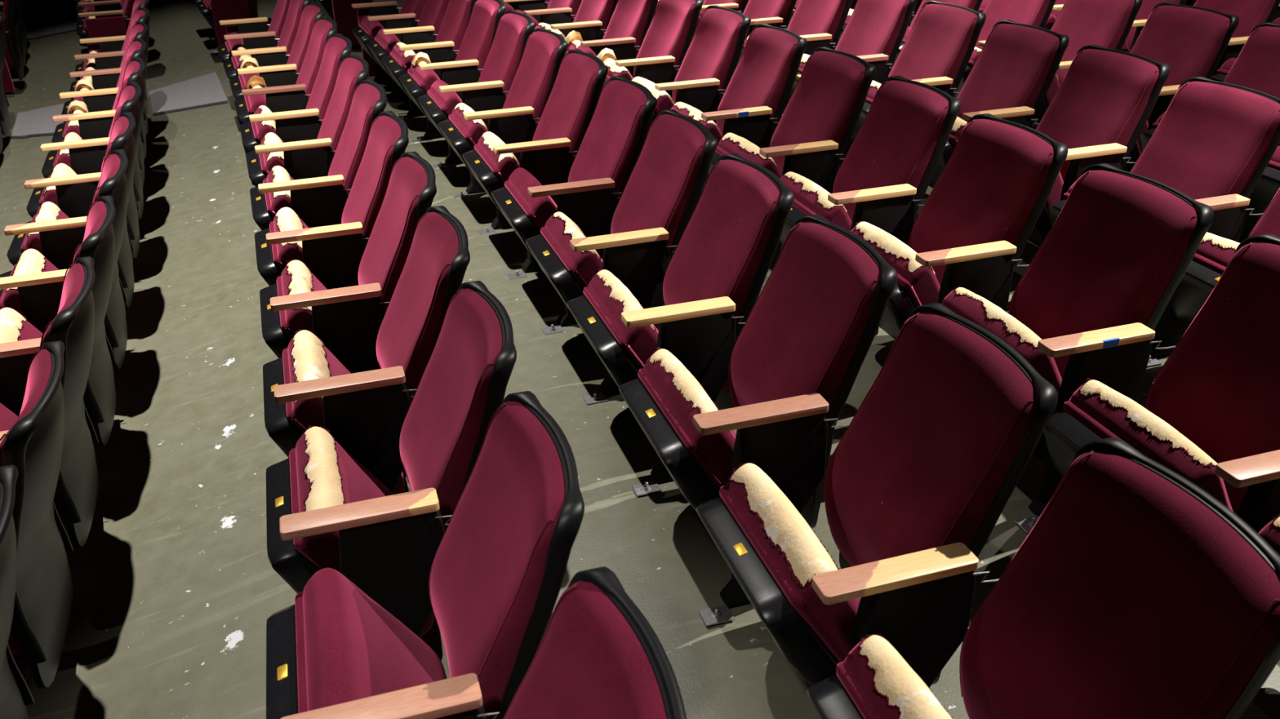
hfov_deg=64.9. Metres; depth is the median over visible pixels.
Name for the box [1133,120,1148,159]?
seat cushion
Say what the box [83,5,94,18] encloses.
seat cushion
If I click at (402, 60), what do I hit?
seat cushion
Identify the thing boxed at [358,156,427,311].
cushion
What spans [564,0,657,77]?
seat
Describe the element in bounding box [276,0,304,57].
cushion
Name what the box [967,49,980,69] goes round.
seat cushion
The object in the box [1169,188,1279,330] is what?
seat
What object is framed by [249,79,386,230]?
seat
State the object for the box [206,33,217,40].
seat
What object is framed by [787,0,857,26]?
seat
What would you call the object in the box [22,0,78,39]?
carpet
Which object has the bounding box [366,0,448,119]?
seat
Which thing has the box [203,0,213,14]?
seat cushion
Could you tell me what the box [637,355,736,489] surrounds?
seat cushion
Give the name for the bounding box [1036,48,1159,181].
cushion
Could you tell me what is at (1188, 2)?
seat
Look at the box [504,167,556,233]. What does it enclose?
seat cushion
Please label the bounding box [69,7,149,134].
seat
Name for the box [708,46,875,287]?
seat
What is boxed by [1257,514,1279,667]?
seat
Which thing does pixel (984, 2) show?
seat
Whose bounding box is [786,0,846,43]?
cushion
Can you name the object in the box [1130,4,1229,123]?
cushion
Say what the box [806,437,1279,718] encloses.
seat
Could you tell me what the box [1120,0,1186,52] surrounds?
seat
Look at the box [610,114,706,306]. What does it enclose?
cushion
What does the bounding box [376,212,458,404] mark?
cushion
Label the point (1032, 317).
seat cushion
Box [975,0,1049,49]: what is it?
cushion
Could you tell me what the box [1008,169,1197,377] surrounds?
cushion
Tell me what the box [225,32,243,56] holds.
seat cushion
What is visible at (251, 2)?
cushion
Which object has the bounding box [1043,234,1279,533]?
seat
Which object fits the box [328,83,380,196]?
cushion
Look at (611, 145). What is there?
cushion
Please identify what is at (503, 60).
cushion
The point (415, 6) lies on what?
cushion
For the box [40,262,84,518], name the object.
seat back
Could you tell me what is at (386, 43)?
seat cushion
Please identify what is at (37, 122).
carpet
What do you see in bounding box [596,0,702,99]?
seat
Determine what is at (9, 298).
seat cushion
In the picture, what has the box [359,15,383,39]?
seat cushion
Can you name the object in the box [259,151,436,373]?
seat
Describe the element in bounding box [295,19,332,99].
cushion
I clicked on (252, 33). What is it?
seat
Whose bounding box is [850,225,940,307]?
seat cushion
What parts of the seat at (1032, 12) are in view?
armrest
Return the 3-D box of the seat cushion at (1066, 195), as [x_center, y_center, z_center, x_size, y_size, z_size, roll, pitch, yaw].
[1.758,-0.415,3.663,0.281,0.422,0.414,-10,30,-16]
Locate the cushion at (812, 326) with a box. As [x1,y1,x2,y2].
[728,221,880,417]
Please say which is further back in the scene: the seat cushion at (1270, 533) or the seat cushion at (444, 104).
the seat cushion at (444, 104)
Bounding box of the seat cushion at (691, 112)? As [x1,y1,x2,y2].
[671,106,722,145]
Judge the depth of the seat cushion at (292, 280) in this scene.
3.23 m
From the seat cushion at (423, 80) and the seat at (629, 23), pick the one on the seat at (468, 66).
the seat cushion at (423, 80)
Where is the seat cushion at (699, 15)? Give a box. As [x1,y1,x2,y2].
[693,15,700,34]
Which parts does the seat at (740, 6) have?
armrest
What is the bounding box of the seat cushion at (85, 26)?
[84,16,88,32]
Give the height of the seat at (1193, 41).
0.829 m
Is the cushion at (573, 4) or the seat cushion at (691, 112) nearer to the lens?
the seat cushion at (691, 112)
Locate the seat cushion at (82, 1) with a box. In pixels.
[81,0,91,8]
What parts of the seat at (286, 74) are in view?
armrest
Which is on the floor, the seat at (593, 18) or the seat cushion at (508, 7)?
the seat at (593, 18)
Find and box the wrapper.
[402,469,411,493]
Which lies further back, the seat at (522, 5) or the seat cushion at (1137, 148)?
the seat at (522, 5)
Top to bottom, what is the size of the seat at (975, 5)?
0.829 m
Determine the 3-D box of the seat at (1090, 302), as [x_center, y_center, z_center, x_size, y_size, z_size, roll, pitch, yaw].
[1.193,-0.054,2.873,0.603,0.830,0.580,-9,30,-16]
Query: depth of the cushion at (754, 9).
6.29 m
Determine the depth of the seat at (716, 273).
2.95 m
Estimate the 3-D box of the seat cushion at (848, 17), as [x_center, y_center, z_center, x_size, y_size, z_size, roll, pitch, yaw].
[1.420,-2.077,6.598,0.281,0.422,0.414,-11,31,-19]
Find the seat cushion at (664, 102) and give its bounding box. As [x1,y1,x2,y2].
[654,94,673,115]
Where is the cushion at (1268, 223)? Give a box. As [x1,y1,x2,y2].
[1248,189,1279,237]
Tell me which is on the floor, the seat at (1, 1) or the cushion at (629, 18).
the seat at (1, 1)
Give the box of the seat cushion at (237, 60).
[231,55,252,71]
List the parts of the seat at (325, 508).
number plate, armrest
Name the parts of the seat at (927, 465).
number plate, armrest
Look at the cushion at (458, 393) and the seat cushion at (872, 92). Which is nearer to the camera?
the cushion at (458, 393)
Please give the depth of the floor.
3.28 m
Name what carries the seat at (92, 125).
on the floor
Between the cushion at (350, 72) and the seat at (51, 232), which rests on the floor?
the seat at (51, 232)
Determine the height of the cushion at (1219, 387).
0.644 m
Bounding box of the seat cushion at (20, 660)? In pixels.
[12,653,30,683]
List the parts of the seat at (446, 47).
armrest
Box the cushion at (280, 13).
[267,0,289,43]
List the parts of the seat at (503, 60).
armrest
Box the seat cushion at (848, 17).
[844,16,850,25]
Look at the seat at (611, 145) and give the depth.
3.85 m
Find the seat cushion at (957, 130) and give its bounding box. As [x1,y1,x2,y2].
[947,124,965,148]
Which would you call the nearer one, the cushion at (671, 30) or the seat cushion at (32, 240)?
the seat cushion at (32, 240)
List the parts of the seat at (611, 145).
armrest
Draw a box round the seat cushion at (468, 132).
[448,106,488,149]
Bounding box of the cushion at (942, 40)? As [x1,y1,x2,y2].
[888,4,977,88]
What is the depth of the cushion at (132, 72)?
5.12 m
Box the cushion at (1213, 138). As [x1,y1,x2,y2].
[1130,80,1279,199]
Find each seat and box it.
[0,0,26,69]
[0,0,27,43]
[0,12,10,135]
[0,120,3,153]
[0,149,128,368]
[0,195,115,445]
[0,256,98,547]
[0,340,73,688]
[0,464,34,718]
[2,0,23,93]
[4,111,135,308]
[17,0,26,66]
[24,81,141,258]
[40,57,145,218]
[51,38,146,185]
[59,21,148,159]
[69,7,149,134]
[74,0,81,4]
[74,0,149,114]
[75,0,113,13]
[75,0,124,23]
[76,0,135,45]
[193,0,218,52]
[196,0,258,65]
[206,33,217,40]
[217,0,289,62]
[222,0,311,79]
[229,2,324,99]
[234,16,337,124]
[240,33,351,152]
[245,53,368,186]
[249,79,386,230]
[254,111,408,289]
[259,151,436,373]
[262,205,470,494]
[266,280,516,639]
[266,391,584,718]
[315,0,373,49]
[351,0,426,101]
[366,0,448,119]
[381,0,476,142]
[398,0,506,168]
[417,9,535,199]
[437,27,568,235]
[462,48,608,279]
[491,75,657,334]
[500,0,550,22]
[503,566,686,718]
[515,0,582,37]
[525,109,717,404]
[534,0,617,55]
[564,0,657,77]
[566,153,794,497]
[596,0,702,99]
[618,214,897,626]
[630,4,751,128]
[671,23,807,185]
[693,0,748,34]
[693,0,796,39]
[696,302,1057,688]
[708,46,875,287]
[737,0,852,111]
[779,75,961,334]
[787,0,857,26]
[787,0,917,166]
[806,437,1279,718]
[835,0,919,48]
[849,0,986,142]
[850,113,1067,339]
[889,0,982,71]
[928,20,1069,188]
[941,163,1213,533]
[954,0,1055,97]
[977,0,989,13]
[1027,44,1169,247]
[1031,0,1142,129]
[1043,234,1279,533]
[1044,0,1065,30]
[1048,76,1279,366]
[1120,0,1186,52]
[1122,1,1239,172]
[1139,22,1279,243]
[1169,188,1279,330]
[1183,0,1196,5]
[1193,0,1279,75]
[1193,4,1279,22]
[1210,57,1237,82]
[1248,146,1279,222]
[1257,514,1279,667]
[1271,17,1279,24]
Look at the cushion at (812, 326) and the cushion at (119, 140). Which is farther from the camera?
the cushion at (119, 140)
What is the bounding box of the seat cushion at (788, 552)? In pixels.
[719,471,860,662]
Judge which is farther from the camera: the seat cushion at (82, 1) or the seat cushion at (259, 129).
the seat cushion at (82, 1)
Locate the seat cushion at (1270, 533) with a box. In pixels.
[1257,518,1279,555]
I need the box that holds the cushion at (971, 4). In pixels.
[910,0,977,27]
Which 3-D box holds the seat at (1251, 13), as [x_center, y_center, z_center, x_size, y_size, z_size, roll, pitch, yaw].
[3.005,-1.599,5.363,0.604,0.829,0.578,-10,30,-18]
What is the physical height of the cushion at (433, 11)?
0.644 m
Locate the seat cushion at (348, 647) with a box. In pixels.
[294,568,447,713]
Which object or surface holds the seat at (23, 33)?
on the floor
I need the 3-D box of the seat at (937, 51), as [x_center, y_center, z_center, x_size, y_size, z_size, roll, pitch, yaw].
[1.320,-1.280,4.969,0.604,0.829,0.573,-11,30,-18]
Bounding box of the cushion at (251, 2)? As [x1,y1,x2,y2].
[248,0,253,17]
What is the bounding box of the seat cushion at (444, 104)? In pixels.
[426,80,462,119]
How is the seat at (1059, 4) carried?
on the floor
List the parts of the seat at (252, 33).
panel, armrest, armrest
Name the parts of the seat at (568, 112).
armrest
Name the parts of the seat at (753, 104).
armrest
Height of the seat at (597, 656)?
0.829 m
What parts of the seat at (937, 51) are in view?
armrest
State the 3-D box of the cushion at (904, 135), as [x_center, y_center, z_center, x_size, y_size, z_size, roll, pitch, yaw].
[0.950,-0.699,3.847,0.252,0.644,0.448,-10,30,-17]
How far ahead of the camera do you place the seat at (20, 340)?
3.27 m
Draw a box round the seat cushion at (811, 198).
[780,175,852,231]
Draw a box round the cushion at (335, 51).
[305,36,346,124]
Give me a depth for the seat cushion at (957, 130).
4.32 m
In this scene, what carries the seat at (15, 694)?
on the floor
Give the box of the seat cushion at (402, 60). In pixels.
[390,45,414,73]
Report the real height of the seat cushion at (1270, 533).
0.422 m
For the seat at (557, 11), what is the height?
0.829 m
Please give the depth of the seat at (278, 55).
6.34 m
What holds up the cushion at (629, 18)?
on the seat at (629, 23)
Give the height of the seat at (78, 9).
0.829 m
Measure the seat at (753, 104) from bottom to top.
0.829 m
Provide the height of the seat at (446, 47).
0.829 m
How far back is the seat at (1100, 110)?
3.96 m
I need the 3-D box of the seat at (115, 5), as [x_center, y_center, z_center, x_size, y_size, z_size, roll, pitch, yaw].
[-4.595,-3.013,8.810,0.604,0.829,0.578,-14,31,-23]
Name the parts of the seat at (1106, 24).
armrest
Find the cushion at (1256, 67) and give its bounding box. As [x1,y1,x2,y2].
[1223,26,1279,98]
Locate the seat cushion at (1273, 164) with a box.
[1266,146,1279,170]
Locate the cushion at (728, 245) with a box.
[662,159,780,392]
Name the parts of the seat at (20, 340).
armrest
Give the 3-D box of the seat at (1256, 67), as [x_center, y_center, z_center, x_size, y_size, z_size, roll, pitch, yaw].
[2.530,-0.920,4.221,0.604,0.829,0.578,-10,30,-17]
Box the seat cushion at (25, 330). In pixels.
[17,320,42,341]
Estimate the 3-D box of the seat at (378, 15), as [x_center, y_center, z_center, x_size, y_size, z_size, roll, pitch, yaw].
[-1.740,-2.373,7.249,0.609,0.831,0.686,-12,31,-21]
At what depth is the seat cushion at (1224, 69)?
5.00 m
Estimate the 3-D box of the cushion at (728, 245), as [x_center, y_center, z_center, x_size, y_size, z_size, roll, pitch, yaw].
[0.251,-0.253,3.135,0.252,0.644,0.448,-10,30,-16]
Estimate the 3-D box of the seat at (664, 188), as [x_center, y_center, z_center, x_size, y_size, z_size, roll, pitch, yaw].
[-0.052,-0.379,3.544,0.604,0.829,0.577,-10,30,-17]
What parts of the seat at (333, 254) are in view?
number plate, armrest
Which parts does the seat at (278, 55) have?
armrest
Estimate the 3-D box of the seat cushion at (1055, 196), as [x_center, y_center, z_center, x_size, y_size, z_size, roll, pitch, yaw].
[1.583,-0.675,4.124,0.281,0.422,0.414,-10,30,-17]
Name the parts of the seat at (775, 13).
armrest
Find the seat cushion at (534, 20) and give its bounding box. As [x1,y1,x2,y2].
[515,9,538,29]
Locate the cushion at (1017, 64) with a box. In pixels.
[956,23,1059,122]
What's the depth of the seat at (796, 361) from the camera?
2.50 m
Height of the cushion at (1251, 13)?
0.644 m
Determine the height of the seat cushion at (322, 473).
0.422 m
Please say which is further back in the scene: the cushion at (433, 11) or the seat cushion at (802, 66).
the cushion at (433, 11)
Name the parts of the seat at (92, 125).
armrest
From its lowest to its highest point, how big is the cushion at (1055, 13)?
0.644 m
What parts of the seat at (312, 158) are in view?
armrest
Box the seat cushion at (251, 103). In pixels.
[244,86,266,115]
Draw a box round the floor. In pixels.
[0,0,1279,718]
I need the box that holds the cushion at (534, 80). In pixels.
[502,31,560,127]
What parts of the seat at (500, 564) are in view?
number plate, armrest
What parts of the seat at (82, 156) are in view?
armrest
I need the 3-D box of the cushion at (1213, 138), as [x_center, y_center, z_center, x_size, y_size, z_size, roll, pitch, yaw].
[1.995,-0.636,3.635,0.252,0.644,0.448,-10,30,-16]
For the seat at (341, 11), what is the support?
on the floor
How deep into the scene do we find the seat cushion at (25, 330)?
3.43 m
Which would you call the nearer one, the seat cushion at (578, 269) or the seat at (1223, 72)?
the seat cushion at (578, 269)
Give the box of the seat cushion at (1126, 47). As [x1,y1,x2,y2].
[1120,39,1129,52]
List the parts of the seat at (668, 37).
armrest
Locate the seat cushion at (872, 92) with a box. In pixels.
[865,86,876,104]
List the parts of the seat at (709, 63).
armrest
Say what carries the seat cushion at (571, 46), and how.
on the seat at (629, 23)
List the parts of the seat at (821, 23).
armrest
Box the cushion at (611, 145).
[568,80,647,204]
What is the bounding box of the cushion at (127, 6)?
[121,0,133,28]
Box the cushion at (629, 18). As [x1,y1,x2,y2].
[603,0,651,52]
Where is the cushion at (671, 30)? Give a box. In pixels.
[633,0,695,75]
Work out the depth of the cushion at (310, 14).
6.09 m
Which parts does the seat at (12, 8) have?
panel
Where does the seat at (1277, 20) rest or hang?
on the floor
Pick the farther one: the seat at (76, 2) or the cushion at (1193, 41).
the seat at (76, 2)
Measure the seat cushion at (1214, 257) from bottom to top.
0.422 m
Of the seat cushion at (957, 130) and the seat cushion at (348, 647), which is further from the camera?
the seat cushion at (957, 130)
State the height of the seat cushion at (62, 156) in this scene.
0.422 m
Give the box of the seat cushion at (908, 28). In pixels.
[902,26,911,44]
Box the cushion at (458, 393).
[399,288,502,531]
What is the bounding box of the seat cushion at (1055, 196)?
[1044,171,1063,216]
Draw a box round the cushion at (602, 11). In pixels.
[573,0,613,35]
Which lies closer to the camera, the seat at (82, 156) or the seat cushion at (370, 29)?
the seat at (82, 156)
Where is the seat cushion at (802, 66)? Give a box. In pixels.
[797,62,805,73]
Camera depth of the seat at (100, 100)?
5.85 m
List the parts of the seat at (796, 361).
number plate, armrest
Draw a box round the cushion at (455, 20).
[435,0,471,56]
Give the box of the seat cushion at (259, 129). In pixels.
[251,108,275,144]
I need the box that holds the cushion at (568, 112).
[532,53,599,162]
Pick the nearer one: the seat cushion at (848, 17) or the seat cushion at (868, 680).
the seat cushion at (868, 680)
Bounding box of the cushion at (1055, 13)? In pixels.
[1050,0,1065,19]
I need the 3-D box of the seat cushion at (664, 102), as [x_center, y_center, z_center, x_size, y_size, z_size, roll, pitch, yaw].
[0.123,-1.236,5.258,0.281,0.422,0.414,-11,30,-18]
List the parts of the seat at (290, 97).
armrest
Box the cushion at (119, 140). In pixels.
[95,115,128,193]
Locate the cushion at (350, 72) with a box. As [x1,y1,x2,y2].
[316,57,363,154]
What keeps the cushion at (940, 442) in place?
on the seat at (927, 465)
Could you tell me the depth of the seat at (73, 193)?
4.51 m
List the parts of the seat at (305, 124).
armrest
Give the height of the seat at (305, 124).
0.829 m
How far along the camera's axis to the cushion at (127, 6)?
8.23 m
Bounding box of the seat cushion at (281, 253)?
[269,215,308,270]
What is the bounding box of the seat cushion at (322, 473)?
[288,431,434,635]
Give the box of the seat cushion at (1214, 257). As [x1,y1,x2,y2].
[1191,240,1235,275]
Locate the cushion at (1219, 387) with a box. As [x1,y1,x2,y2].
[1145,241,1279,514]
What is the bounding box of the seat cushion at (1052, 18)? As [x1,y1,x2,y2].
[1044,13,1056,30]
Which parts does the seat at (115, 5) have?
armrest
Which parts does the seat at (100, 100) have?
armrest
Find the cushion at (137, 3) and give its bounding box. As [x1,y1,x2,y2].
[121,0,145,50]
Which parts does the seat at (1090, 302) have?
armrest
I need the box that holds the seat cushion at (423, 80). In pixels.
[407,63,439,94]
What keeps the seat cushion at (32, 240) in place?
on the seat at (51, 232)
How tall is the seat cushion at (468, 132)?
0.422 m
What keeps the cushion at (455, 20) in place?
on the seat at (446, 47)
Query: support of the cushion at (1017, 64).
on the seat at (1016, 66)
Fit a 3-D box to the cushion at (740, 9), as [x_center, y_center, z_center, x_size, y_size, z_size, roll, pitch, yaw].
[0.600,-2.408,6.861,0.252,0.644,0.448,-12,31,-20]
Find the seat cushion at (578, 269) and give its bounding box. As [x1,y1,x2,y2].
[540,214,602,290]
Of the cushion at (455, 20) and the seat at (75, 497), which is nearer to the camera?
the seat at (75, 497)
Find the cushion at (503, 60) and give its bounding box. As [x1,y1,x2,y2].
[477,13,528,98]
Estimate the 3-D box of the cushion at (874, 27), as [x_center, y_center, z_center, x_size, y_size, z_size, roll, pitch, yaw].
[1.243,-1.659,5.481,0.252,0.644,0.448,-11,30,-18]
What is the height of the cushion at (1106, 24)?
0.644 m
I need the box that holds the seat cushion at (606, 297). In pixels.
[582,274,658,369]
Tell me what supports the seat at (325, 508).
on the floor
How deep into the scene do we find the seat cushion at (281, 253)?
3.63 m
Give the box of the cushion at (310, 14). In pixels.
[286,4,319,75]
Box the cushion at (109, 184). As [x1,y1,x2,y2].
[92,153,119,204]
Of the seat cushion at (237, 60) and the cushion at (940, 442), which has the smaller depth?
the cushion at (940, 442)
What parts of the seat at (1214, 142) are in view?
armrest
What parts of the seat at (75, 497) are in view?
armrest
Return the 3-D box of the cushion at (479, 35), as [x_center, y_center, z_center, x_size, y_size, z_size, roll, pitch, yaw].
[-0.942,-1.753,5.904,0.252,0.644,0.448,-11,31,-19]
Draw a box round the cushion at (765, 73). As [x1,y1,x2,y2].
[716,26,798,134]
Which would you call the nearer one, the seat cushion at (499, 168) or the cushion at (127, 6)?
the seat cushion at (499, 168)
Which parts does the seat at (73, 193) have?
armrest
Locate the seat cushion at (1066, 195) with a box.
[1062,181,1076,199]
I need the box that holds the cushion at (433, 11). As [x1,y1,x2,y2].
[417,0,448,38]
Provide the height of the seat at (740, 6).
0.829 m
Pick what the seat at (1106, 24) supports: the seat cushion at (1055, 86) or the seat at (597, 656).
the seat cushion at (1055, 86)
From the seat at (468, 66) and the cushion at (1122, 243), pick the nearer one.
the cushion at (1122, 243)
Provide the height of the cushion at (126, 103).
0.644 m
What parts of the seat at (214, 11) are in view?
panel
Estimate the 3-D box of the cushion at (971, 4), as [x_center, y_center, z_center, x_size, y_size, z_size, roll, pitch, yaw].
[1.861,-2.055,6.123,0.252,0.644,0.448,-11,30,-19]
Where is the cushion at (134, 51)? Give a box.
[112,40,141,110]
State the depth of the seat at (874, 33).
5.34 m
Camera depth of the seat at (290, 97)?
5.44 m
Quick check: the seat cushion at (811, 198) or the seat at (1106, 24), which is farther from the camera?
the seat at (1106, 24)
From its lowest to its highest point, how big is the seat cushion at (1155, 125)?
0.422 m
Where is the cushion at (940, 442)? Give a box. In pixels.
[824,311,1036,566]
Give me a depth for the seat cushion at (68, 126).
5.45 m
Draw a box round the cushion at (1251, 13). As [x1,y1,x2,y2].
[1193,0,1275,38]
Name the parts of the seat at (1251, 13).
armrest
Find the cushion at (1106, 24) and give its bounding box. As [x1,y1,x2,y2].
[1051,0,1134,85]
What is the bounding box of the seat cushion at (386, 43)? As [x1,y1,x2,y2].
[374,27,400,55]
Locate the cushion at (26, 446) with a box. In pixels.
[0,349,51,655]
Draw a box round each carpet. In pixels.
[10,103,64,138]
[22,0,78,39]
[149,71,227,115]
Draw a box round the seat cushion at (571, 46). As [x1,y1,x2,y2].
[565,43,596,56]
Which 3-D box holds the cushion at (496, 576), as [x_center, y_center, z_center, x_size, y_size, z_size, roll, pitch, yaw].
[-0.276,0.460,1.979,0.252,0.644,0.448,-9,30,-16]
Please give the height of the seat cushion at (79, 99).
0.422 m
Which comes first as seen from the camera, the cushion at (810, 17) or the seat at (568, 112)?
the seat at (568, 112)
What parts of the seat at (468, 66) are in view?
armrest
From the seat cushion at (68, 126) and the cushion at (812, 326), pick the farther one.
the seat cushion at (68, 126)
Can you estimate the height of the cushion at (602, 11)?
0.644 m
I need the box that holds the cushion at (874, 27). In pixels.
[835,0,909,63]
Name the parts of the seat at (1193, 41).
armrest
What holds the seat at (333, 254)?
on the floor
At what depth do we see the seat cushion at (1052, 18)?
6.09 m
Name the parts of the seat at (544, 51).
armrest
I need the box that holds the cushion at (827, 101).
[769,50,866,175]
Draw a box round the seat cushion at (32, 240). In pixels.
[21,206,69,253]
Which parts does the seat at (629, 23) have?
armrest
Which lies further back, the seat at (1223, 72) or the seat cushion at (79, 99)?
the seat cushion at (79, 99)
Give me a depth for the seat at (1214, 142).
3.52 m
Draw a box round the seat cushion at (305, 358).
[282,336,404,494]
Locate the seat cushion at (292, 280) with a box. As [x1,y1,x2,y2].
[276,266,327,337]
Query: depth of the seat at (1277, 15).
5.76 m
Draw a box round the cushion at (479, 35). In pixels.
[454,0,499,75]
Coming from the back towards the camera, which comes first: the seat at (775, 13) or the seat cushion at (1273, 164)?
the seat at (775, 13)
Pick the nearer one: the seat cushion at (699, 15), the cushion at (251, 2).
the seat cushion at (699, 15)
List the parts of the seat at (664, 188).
number plate, armrest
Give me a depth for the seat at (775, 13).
6.21 m
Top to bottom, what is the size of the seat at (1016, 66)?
0.830 m
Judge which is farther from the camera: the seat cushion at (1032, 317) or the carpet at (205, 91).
the carpet at (205, 91)
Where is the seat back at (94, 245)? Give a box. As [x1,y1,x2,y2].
[72,200,106,413]
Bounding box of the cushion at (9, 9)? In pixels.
[3,0,15,68]
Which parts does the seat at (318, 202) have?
armrest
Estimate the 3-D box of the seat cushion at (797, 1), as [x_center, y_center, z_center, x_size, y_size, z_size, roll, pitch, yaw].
[1.206,-2.325,7.052,0.281,0.422,0.414,-12,31,-20]
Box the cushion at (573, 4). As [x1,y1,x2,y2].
[546,0,580,22]
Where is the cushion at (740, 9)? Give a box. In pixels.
[699,0,743,17]
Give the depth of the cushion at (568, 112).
4.43 m
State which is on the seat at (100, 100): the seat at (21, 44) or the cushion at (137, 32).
the cushion at (137, 32)
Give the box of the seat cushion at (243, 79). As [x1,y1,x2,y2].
[238,66,259,89]
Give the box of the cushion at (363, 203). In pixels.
[341,115,400,244]
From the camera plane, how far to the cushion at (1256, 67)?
4.28 m
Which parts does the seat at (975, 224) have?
armrest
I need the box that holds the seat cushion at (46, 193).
[39,170,58,206]
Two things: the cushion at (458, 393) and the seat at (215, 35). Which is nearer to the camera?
the cushion at (458, 393)
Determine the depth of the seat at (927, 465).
2.05 m
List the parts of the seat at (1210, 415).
armrest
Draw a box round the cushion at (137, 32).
[116,24,143,87]
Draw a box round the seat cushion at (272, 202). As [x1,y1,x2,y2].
[262,168,293,217]
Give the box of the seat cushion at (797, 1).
[794,0,799,8]
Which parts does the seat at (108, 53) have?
panel, armrest, armrest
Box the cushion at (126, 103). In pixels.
[101,85,135,171]
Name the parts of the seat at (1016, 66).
armrest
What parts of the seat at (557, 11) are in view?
armrest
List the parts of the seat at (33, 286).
armrest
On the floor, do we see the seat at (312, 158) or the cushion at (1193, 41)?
the seat at (312, 158)
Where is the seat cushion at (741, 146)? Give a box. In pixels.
[715,137,782,178]
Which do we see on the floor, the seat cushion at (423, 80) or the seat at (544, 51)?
the seat at (544, 51)
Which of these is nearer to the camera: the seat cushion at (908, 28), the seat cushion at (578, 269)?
the seat cushion at (578, 269)
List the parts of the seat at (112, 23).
armrest, panel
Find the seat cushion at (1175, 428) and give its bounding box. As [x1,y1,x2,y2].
[1063,382,1233,511]
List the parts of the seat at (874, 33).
armrest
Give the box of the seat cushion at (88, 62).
[83,58,96,71]
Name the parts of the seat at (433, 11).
armrest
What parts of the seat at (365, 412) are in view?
number plate, armrest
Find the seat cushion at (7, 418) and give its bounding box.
[0,403,67,532]
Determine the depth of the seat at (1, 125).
6.59 m
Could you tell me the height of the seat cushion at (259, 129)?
0.422 m
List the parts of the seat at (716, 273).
number plate, armrest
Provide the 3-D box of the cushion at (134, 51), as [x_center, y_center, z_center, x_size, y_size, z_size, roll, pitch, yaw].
[-2.864,-1.425,5.668,0.252,0.644,0.448,-12,31,-20]
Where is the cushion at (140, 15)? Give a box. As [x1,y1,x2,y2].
[120,9,145,67]
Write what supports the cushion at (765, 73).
on the seat at (753, 104)
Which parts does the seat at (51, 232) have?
armrest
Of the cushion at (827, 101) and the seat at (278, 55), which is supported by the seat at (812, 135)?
the cushion at (827, 101)
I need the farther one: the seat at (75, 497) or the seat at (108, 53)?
the seat at (108, 53)
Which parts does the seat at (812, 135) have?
armrest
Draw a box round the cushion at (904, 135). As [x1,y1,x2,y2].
[832,80,950,222]
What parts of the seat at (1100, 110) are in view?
armrest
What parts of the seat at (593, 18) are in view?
armrest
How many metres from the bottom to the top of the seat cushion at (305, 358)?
0.422 m
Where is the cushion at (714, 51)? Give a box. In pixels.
[672,8,742,102]
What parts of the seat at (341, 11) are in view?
panel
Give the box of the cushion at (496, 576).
[428,401,564,718]
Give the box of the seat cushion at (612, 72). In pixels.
[605,67,632,80]
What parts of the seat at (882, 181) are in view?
armrest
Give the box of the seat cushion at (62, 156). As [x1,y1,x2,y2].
[53,139,82,168]
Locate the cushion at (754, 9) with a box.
[743,0,791,39]
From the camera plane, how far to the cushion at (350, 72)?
4.71 m
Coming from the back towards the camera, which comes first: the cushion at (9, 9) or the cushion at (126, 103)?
the cushion at (9, 9)
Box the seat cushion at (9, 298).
[0,257,58,314]
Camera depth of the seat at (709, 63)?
5.03 m
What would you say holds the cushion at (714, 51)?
on the seat at (709, 63)
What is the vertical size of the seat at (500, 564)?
0.829 m
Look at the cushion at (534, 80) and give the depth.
4.89 m
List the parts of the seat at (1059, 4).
armrest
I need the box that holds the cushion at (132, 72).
[108,61,140,137]
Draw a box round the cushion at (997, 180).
[909,118,1054,285]
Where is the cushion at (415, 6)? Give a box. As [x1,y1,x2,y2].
[399,0,426,25]
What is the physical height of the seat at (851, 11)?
0.829 m
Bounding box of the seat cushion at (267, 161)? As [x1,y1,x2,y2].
[258,137,284,176]
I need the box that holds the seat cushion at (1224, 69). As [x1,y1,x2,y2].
[1217,57,1237,75]
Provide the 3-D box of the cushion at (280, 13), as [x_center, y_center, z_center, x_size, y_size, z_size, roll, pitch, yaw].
[-2.486,-2.286,7.046,0.252,0.644,0.448,-12,31,-21]
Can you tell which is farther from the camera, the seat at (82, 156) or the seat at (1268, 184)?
the seat at (82, 156)
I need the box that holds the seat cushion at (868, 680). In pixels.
[835,638,901,718]
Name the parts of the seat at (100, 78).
armrest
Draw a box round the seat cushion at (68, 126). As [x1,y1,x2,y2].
[62,109,79,138]
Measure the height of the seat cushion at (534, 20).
0.422 m
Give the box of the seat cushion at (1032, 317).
[941,288,1062,415]
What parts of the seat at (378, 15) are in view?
panel, armrest, armrest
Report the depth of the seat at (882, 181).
3.69 m
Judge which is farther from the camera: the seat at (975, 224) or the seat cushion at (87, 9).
the seat cushion at (87, 9)
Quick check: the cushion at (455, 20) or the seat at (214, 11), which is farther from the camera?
the seat at (214, 11)
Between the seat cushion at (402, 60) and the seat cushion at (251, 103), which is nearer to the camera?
the seat cushion at (251, 103)
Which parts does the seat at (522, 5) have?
armrest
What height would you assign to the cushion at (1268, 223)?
0.644 m
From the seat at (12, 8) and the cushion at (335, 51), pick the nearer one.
the cushion at (335, 51)
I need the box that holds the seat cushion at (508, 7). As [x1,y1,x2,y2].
[503,2,514,13]
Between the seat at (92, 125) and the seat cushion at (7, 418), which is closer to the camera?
the seat cushion at (7, 418)
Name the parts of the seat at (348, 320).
armrest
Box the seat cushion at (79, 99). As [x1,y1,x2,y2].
[71,90,83,112]
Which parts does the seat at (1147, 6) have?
armrest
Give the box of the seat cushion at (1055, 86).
[1044,75,1060,107]
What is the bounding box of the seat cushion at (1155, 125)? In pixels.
[1152,111,1166,128]
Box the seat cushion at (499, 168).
[474,135,519,186]

